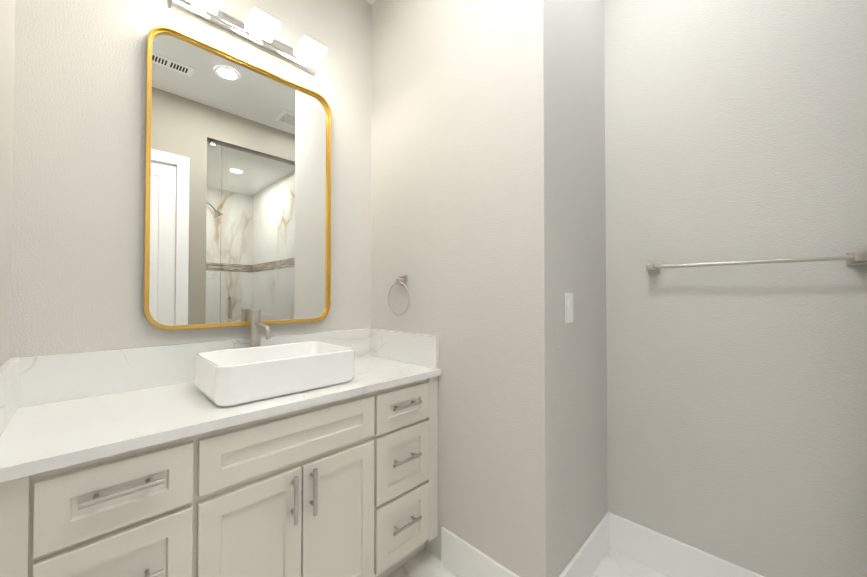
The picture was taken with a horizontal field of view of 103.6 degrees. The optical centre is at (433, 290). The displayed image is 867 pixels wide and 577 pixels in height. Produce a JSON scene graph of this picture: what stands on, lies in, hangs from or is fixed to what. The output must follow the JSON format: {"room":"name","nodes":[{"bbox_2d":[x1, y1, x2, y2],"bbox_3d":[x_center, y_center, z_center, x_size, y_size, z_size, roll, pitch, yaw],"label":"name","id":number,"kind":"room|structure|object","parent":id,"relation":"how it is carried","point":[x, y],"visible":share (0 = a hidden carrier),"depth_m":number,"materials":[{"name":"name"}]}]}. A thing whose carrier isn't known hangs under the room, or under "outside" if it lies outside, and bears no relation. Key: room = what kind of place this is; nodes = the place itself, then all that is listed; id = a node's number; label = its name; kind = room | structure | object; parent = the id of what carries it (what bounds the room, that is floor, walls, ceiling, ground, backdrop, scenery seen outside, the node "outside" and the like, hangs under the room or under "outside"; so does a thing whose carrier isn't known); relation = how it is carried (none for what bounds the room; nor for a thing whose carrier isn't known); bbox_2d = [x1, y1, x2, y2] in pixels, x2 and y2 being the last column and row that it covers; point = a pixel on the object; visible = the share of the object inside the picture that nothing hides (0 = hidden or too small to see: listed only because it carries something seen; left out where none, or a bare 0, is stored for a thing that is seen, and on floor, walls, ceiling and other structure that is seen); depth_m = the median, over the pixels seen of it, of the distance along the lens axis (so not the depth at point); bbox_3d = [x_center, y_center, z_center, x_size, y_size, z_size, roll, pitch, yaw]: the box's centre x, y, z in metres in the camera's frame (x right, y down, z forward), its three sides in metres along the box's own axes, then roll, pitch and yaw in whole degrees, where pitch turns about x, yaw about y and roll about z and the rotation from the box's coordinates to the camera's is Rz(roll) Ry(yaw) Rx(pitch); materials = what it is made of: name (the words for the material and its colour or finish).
{"room":"bathroom","nodes":[
{"label":"bathroom","id":0,"kind":"room"},
{"bbox_2d":[0,0,14,365],"bbox_3d":[-0.617,-0.247,0.296,2.170,3.070,0.100,-1,-1,45],"label":"wall","id":1,"kind":"structure","parent":0,"point":[7,29],"depth_m":1.01,"materials":[{"name":"beige paint"}]},
{"bbox_2d":[9,0,371,358],"bbox_3d":[-0.938,-0.230,1.586,0.100,3.070,1.485,-1,-1,45],"label":"wall","id":2,"kind":"structure","parent":0,"point":[77,233],"depth_m":1.26,"materials":[{"name":"beige paint"}]},
{"bbox_2d":[143,26,330,329],"bbox_3d":[-0.840,-0.445,1.591,0.034,1.212,0.774,-1,-1,45],"label":"mirror","id":3,"kind":"object","parent":2,"relation":"attached to","point":[237,212],"visible":0.98,"depth_m":1.53,"materials":[{"name":"gold metal"}]},
{"bbox_2d":[171,0,326,76],"bbox_3d":[-0.785,-1.193,1.536,0.204,0.101,0.610,-1,-1,45],"label":"sconce","id":4,"kind":"object","parent":2,"relation":"attached to","point":[258,30],"visible":1,"depth_m":1.53,"materials":[{"name":"white glass"}]},
{"bbox_2d":[371,0,607,576],"bbox_3d":[0.223,-0.225,1.962,1.223,3.070,0.681,-1,-1,45],"label":"wall block","id":5,"kind":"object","parent":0,"point":[488,219],"visible":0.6,"depth_m":1.51,"materials":[{"name":"beige paint"}]},
{"bbox_2d":[388,275,409,314],"bbox_3d":[-0.177,0.026,1.838,0.182,0.217,0.051,-1,-1,45],"label":"towel ring","id":6,"kind":"object","parent":5,"relation":"attached to","point":[401,280],"visible":1,"depth_m":1.83,"materials":[{"name":"silver metal"}]},
{"bbox_2d":[441,527,518,576],"bbox_3d":[0.233,1.218,1.444,0.538,0.171,0.014,-1,-1,45],"label":"baseboard","id":7,"kind":"structure","parent":5,"relation":"attached to","point":[460,557],"depth_m":1.52,"materials":[{"name":"white paint"}]},
{"bbox_2d":[565,293,572,322],"bbox_3d":[0.573,0.073,1.432,0.012,0.124,0.076,-1,-1,45],"label":"light switch","id":8,"kind":"object","parent":5,"relation":"attached to","point":[568,307],"visible":1,"depth_m":1.42,"materials":[{"name":"white plastic"}]},
{"bbox_2d":[559,512,609,576],"bbox_3d":[0.658,1.219,1.502,0.014,0.171,0.695,-1,-1,45],"label":"baseboard","id":9,"kind":"structure","parent":5,"relation":"attached to","point":[587,558],"depth_m":1.56,"materials":[{"name":"white paint"}]},
{"bbox_2d":[387,548,669,576],"bbox_3d":[0.920,1.313,0.280,4.550,0.050,2.266,-1,-1,45],"label":"floor","id":10,"kind":"structure","parent":0,"point":[426,563],"depth_m":1.60,"materials":[{"name":"tile"}]},
{"bbox_2d":[0,376,437,576],"bbox_3d":[-0.648,0.855,1.356,0.612,0.892,1.381,-1,-1,45],"label":"bathroom vanity","id":11,"kind":"object","parent":10,"relation":"on","point":[347,487],"visible":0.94,"depth_m":1.07,"materials":[{"name":"white paint"}]},
{"bbox_2d":[0,328,440,482],"bbox_3d":[-0.656,0.314,1.371,0.588,0.189,1.381,-1,-1,45],"label":"countertop","id":12,"kind":"structure","parent":11,"relation":"on","point":[57,411],"depth_m":1.14,"materials":[{"name":"stone"}]},
{"bbox_2d":[250,309,271,346],"bbox_3d":[-0.742,0.232,1.493,0.192,0.294,0.082,-1,-1,45],"label":"faucet","id":13,"kind":"object","parent":12,"relation":"on","point":[256,325],"visible":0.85,"depth_m":1.51,"materials":[{"name":"silver metal"}]},
{"bbox_2d":[194,341,354,406],"bbox_3d":[-0.621,0.310,1.366,0.372,0.134,0.508,-1,-1,45],"label":"sink","id":14,"kind":"object","parent":12,"relation":"in","point":[229,377],"visible":1,"depth_m":1.24,"materials":[{"name":"white ceramic"}]},
{"bbox_2d":[604,0,866,576],"bbox_3d":[0.827,-0.225,1.915,2.150,3.070,0.100,-1,-1,45],"label":"wall","id":15,"kind":"structure","parent":0,"point":[735,130],"depth_m":1.41,"materials":[{"name":"beige paint"}]},
{"bbox_2d":[610,513,763,576],"bbox_3d":[1.221,1.218,1.424,0.926,0.171,0.014,-1,-1,45],"label":"baseboard","id":16,"kind":"structure","parent":15,"relation":"attached to","point":[666,555],"depth_m":1.57,"materials":[{"name":"white paint"}]},
{"bbox_2d":[646,251,866,272],"bbox_3d":[1.237,-0.110,1.377,0.661,0.048,0.084,-1,-1,45],"label":"towel rail","id":17,"kind":"object","parent":15,"relation":"attached to","point":[856,258],"visible":1,"depth_m":1.28,"materials":[{"name":"silver metal"}]}
]}

